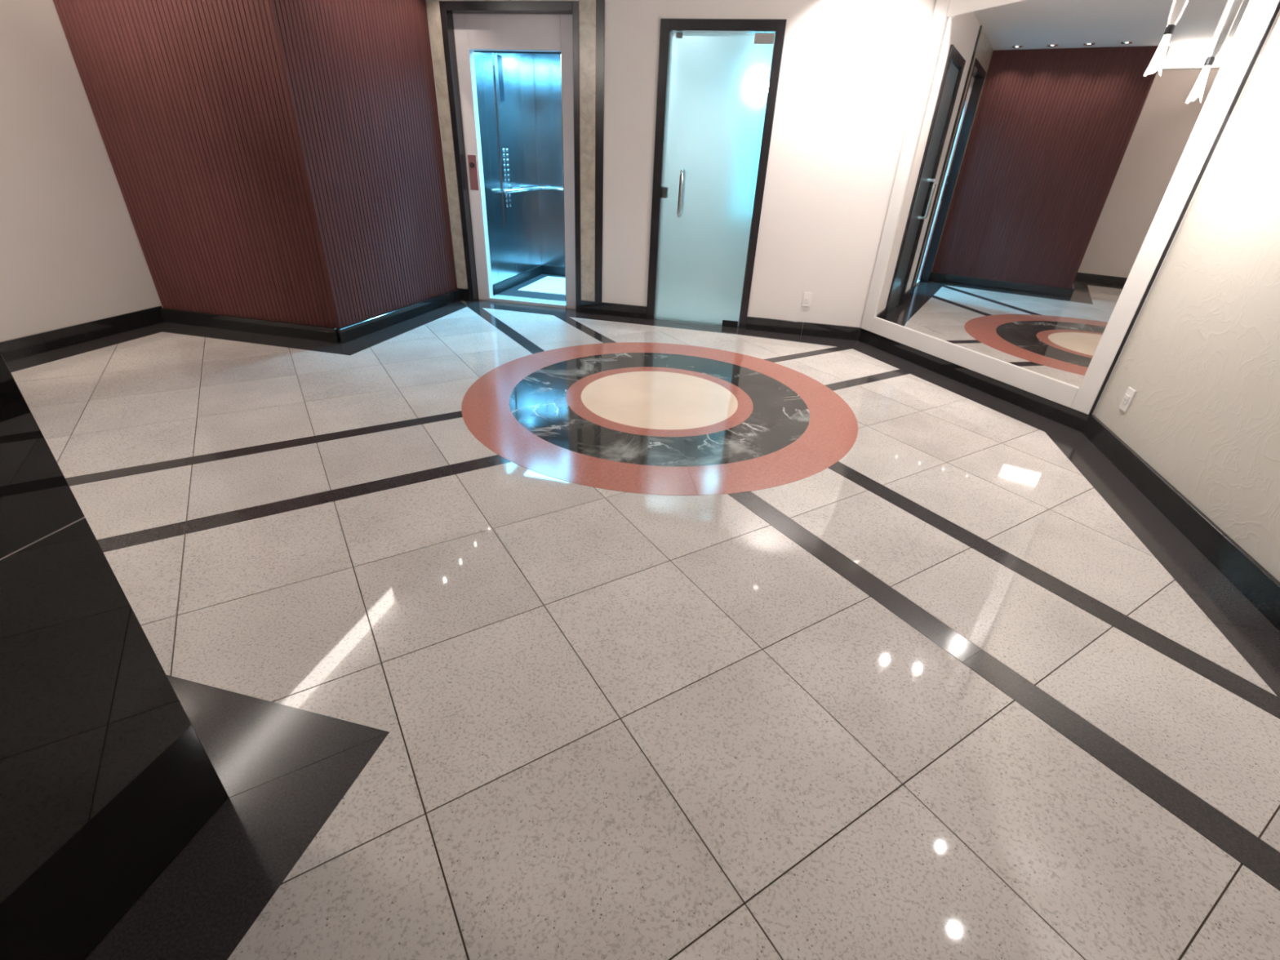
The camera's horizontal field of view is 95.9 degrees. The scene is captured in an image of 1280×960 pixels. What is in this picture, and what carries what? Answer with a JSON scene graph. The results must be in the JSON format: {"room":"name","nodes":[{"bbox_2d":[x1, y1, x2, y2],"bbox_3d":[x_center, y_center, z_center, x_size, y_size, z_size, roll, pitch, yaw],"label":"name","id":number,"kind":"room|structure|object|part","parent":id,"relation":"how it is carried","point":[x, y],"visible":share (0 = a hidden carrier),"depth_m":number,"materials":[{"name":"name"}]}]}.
{"room":"lobby","nodes":[
{"label":"lobby","id":0,"kind":"room"},
{"bbox_2d":[0,0,162,342],"bbox_3d":[-4.290,-1.295,1.697,0.120,2.910,5.050,9,30,10],"label":"wall","id":1,"kind":"structure","parent":0,"point":[71,252],"depth_m":3.69,"materials":[{"name":"paint"}]},
{"bbox_2d":[0,306,164,362],"bbox_3d":[-4.282,-0.109,2.338,0.020,0.117,5.029,9,30,10],"label":"baseboard","id":2,"kind":"structure","parent":1,"relation":"attached to","point":[12,349],"depth_m":3.94,"materials":[{"name":"black stone"}]},
{"bbox_2d":[5,299,1279,959],"bbox_3d":[-0.855,0.122,2.429,7.100,0.080,6.950,9,30,10],"label":"floor","id":3,"kind":"structure","parent":0,"point":[954,686],"depth_m":1.67,"materials":[{"name":"tile"}]},
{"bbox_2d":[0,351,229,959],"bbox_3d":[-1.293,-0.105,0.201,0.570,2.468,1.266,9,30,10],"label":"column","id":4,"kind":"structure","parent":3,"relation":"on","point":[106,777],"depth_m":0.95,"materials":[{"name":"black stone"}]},
{"bbox_2d":[53,0,457,341],"bbox_3d":[-2.669,-2.685,4.366,1.651,2.740,1.567,9,30,10],"label":"wood paneling","id":5,"kind":"structure","parent":3,"relation":"on","point":[271,160],"depth_m":3.93,"materials":[{"name":"brown wood"}]},
{"bbox_2d":[160,307,339,342],"bbox_3d":[-2.957,-1.166,4.334,1.557,0.104,0.020,9,30,10],"label":"baseboard","id":6,"kind":"structure","parent":5,"relation":"attached to","point":[169,315],"depth_m":4.31,"materials":[{"name":"black stone"}]},
{"bbox_2d":[337,288,461,343],"bbox_3d":[-1.944,-1.410,4.854,0.020,0.104,1.601,10,30,13],"label":"baseboard","id":7,"kind":"structure","parent":5,"relation":"attached to","point":[353,331],"depth_m":4.69,"materials":[{"name":"black stone"}]},
{"bbox_2d":[452,13,575,309],"bbox_3d":[-0.748,-2.928,5.550,1.255,2.222,1.435,9,30,10],"label":"elevator","id":8,"kind":"object","parent":3,"relation":"on","point":[496,67],"visible":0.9,"depth_m":5.46,"materials":[{"name":"white paint"}]},
{"bbox_3d":[-1.453,-2.716,5.083,0.117,2.192,0.075,9,30,10],"label":"door frame","id":9,"kind":"part","parent":8,"relation":"part of","materials":[{"name":"white paint"}]},
{"bbox_3d":[-1.461,-2.691,5.051,0.074,0.270,0.006,9,30,10],"label":"call plate","id":10,"kind":"part","parent":8,"relation":"part of","materials":[{"name":"red metal"}]},
{"bbox_3d":[-1.250,-3.231,5.516,0.010,1.440,0.440,9,30,10],"label":"control panel","id":11,"kind":"part","parent":8,"relation":"part of","materials":[{"name":"silver metal"}]},
{"bbox_3d":[-1.289,-2.159,6.195,0.012,0.096,1.270,9,30,10],"label":"skirting","id":12,"kind":"part","parent":8,"relation":"part of","materials":[{"name":"metal"}]},
{"bbox_3d":[-1.060,-1.717,5.549,0.778,0.029,0.150,9,30,10],"label":"sill","id":13,"kind":"part","parent":8,"relation":"part of","materials":[{"name":"metal"}]},
{"bbox_3d":[-0.727,-2.883,5.779,0.943,0.026,0.942,9,30,10],"label":"handrail","id":14,"kind":"part","parent":8,"relation":"part of","materials":[{"name":"silver metal"}]},
{"bbox_3d":[-0.765,-2.083,6.200,0.810,0.004,0.830,9,30,10],"label":"floor panel","id":15,"kind":"part","parent":8,"relation":"part of","materials":[{"name":"white tile"}]},
{"bbox_3d":[-0.633,-2.376,6.636,1.038,0.096,0.012,9,30,10],"label":"skirting","id":16,"kind":"part","parent":8,"relation":"part of","materials":[{"name":"metal"}]},
{"bbox_3d":[-0.490,-2.510,5.003,0.360,1.935,0.030,9,30,10],"label":"sliding door","id":17,"kind":"part","parent":8,"relation":"part of","materials":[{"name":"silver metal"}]},
{"bbox_3d":[-0.577,-2.580,4.920,0.129,2.192,0.075,9,30,10],"label":"frame post","id":18,"kind":"part","parent":8,"relation":"part of","materials":[{"name":"white paint"}]},
{"bbox_2d":[461,342,857,495],"bbox_3d":[0.119,-0.504,3.551,2.339,0.013,2.339,9,30,10],"label":"medallion","id":19,"kind":"object","parent":3,"relation":"on","point":[717,421],"visible":1,"depth_m":3.25,"materials":[{"name":"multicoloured stone"}]},
{"bbox_2d":[425,0,936,327],"bbox_3d":[-0.761,-2.848,4.749,5.552,2.910,0.120,9,30,10],"label":"wall","id":20,"kind":"structure","parent":0,"point":[850,70],"depth_m":4.36,"materials":[{"name":"white paint"}]},
{"bbox_2d":[456,288,469,301],"bbox_3d":[-1.692,-1.774,5.513,0.119,0.109,0.020,9,30,10],"label":"baseboard","id":21,"kind":"structure","parent":20,"relation":"attached to","point":[464,292],"depth_m":5.50,"materials":[{"name":"black stone"}]},
{"bbox_2d":[426,0,604,312],"bbox_3d":[-0.982,-2.723,4.855,1.427,2.470,0.109,9,30,10],"label":"surround","id":22,"kind":"object","parent":20,"relation":"attached to","point":[588,15],"visible":0.95,"depth_m":4.69,"materials":[{"name":"beige stone"}]},
{"bbox_2d":[580,300,646,319],"bbox_3d":[-0.241,-1.550,5.243,0.618,0.109,0.020,9,30,10],"label":"baseboard","id":23,"kind":"structure","parent":20,"relation":"attached to","point":[587,307],"depth_m":5.23,"materials":[{"name":"black stone"}]},
{"bbox_2d":[646,18,786,328],"bbox_3d":[0.543,-2.336,4.628,0.892,2.150,0.174,9,30,10],"label":"door","id":24,"kind":"structure","parent":20,"relation":"in","point":[713,74],"depth_m":4.53,"materials":[{"name":"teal glass"}]},
{"bbox_3d":[0.149,-2.407,4.719,0.071,2.150,0.106,9,30,10],"label":"frame post","id":25,"kind":"part","parent":24,"relation":"part of","materials":[{"name":"black metal"}]},
{"bbox_3d":[0.328,-2.308,4.648,0.026,0.354,0.082,9,30,10],"label":"pull handle","id":26,"kind":"part","parent":24,"relation":"part of","materials":[{"name":"silver metal"}]},
{"bbox_3d":[0.949,-2.283,4.571,0.066,2.150,0.106,9,30,10],"label":"frame post","id":27,"kind":"part","parent":24,"relation":"part of","materials":[{"name":"black metal"}]},
{"bbox_2d":[745,316,861,341],"bbox_3d":[1.389,-1.298,4.941,0.950,0.109,0.020,9,30,10],"label":"baseboard","id":28,"kind":"structure","parent":20,"relation":"attached to","point":[794,327],"depth_m":4.93,"materials":[{"name":"black stone"}]},
{"bbox_2d":[801,291,813,306],"bbox_3d":[1.398,-1.510,4.824,0.072,0.118,0.015,9,30,10],"label":"wall outlet","id":29,"kind":"object","parent":20,"relation":"attached to","point":[806,300],"visible":1,"depth_m":4.82,"materials":[{"name":"white plastic"}]},
{"bbox_2d":[741,34,775,299],"bbox_3d":[0.791,-3.026,5.463,1.460,2.550,1.980,9,30,10],"label":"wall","id":30,"kind":"structure","parent":0,"point":[775,34],"depth_m":5.71,"materials":[{"name":"white paint"}]},
{"bbox_2d":[751,71,770,215],"bbox_3d":[1.159,-3.045,5.306,0.545,1.170,0.040,9,30,10],"label":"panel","id":31,"kind":"object","parent":30,"relation":"attached to","point":[770,71],"visible":0.02,"depth_m":5.30,"materials":[{"name":"black metal"}]},
{"bbox_2d":[1092,9,1279,582],"bbox_3d":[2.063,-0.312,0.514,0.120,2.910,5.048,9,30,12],"label":"wall","id":32,"kind":"structure","parent":0,"point":[1200,357],"depth_m":2.44,"materials":[{"name":"beige paint"}]},
{"bbox_2d":[858,328,1089,431],"bbox_3d":[2.217,-0.775,4.090,0.020,0.107,1.922,-9,32,-20],"label":"baseboard","id":33,"kind":"structure","parent":32,"relation":"attached to","point":[1065,415],"depth_m":3.88,"materials":[{"name":"black stone"}]},
{"bbox_2d":[860,0,1279,414],"bbox_3d":[2.262,-1.761,3.531,0.028,2.158,1.915,-9,32,-20],"label":"framed mirror","id":34,"kind":"object","parent":32,"relation":"attached to","point":[1044,184],"visible":1,"depth_m":3.33,"materials":[{"name":"mirror"}]},
{"bbox_3d":[2.220,-0.873,4.029,0.027,0.120,1.684,-9,32,-20],"label":"frame rail","id":35,"kind":"part","parent":34,"relation":"part of","materials":[{"name":"white paint"}]},
{"bbox_3d":[2.307,-2.646,3.025,0.027,0.118,1.684,-9,32,-20],"label":"frame rail","id":36,"kind":"part","parent":34,"relation":"part of","materials":[{"name":"white paint"}]},
{"bbox_2d":[1119,386,1136,412],"bbox_3d":[2.527,-0.418,2.993,0.015,0.118,0.072,9,30,10],"label":"wall outlet","id":37,"kind":"object","parent":32,"relation":"attached to","point":[1130,393],"visible":1,"depth_m":2.98,"materials":[{"name":"white plastic"}]},
{"bbox_2d":[1081,414,1279,631],"bbox_3d":[1.937,0.851,1.186,0.020,0.114,5.035,9,30,12],"label":"baseboard","id":38,"kind":"structure","parent":32,"relation":"attached to","point":[1255,583],"depth_m":2.37,"materials":[{"name":"black stone"}]},
{"bbox_3d":[-0.693,-2.247,1.194,7.150,0.330,6.950,9,30,10],"label":"ceiling","id":39,"kind":"structure","parent":0,"visible":0},
{"bbox_2d":[1144,0,1189,75],"bbox_3d":[2.032,-1.949,2.070,0.090,0.818,0.090,9,30,10],"label":"pendant lamp","id":40,"kind":"object","parent":39,"relation":"hanging from","point":[1178,6],"visible":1,"depth_m":2.20,"materials":[{"name":"white glass"}]},
{"bbox_3d":[2.021,-1.650,2.239,0.051,0.130,0.054,9,30,10],"label":"lamp shade","id":41,"kind":"part","parent":40,"relation":"part of","materials":[{"name":"white glass"}]},
{"bbox_3d":[2.028,-1.867,2.116,0.050,0.325,0.050,9,30,10],"label":"glass stem","id":42,"kind":"part","parent":40,"relation":"part of","materials":[{"name":"white"}]},
{"bbox_2d":[1186,0,1244,102],"bbox_3d":[2.368,-1.990,2.238,0.090,0.883,0.090,9,30,10],"label":"pendant lamp","id":43,"kind":"object","parent":39,"relation":"hanging from","point":[1230,12],"visible":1,"depth_m":2.34,"materials":[{"name":"white glass"}]},
{"bbox_3d":[2.351,-1.643,2.434,0.028,0.073,0.028,9,30,10],"label":"bulb","id":44,"kind":"part","parent":43,"relation":"part of","materials":[{"name":"white glass"}]},
{"bbox_3d":[2.354,-1.664,2.426,0.054,0.130,0.052,9,30,10],"label":"lamp shade","id":45,"kind":"part","parent":43,"relation":"part of","materials":[{"name":"white glass"}]},
{"bbox_3d":[2.362,-1.880,2.300,0.050,0.325,0.050,9,30,10],"label":"glass stem","id":46,"kind":"part","parent":43,"relation":"part of","materials":[{"name":"white"}]}
]}

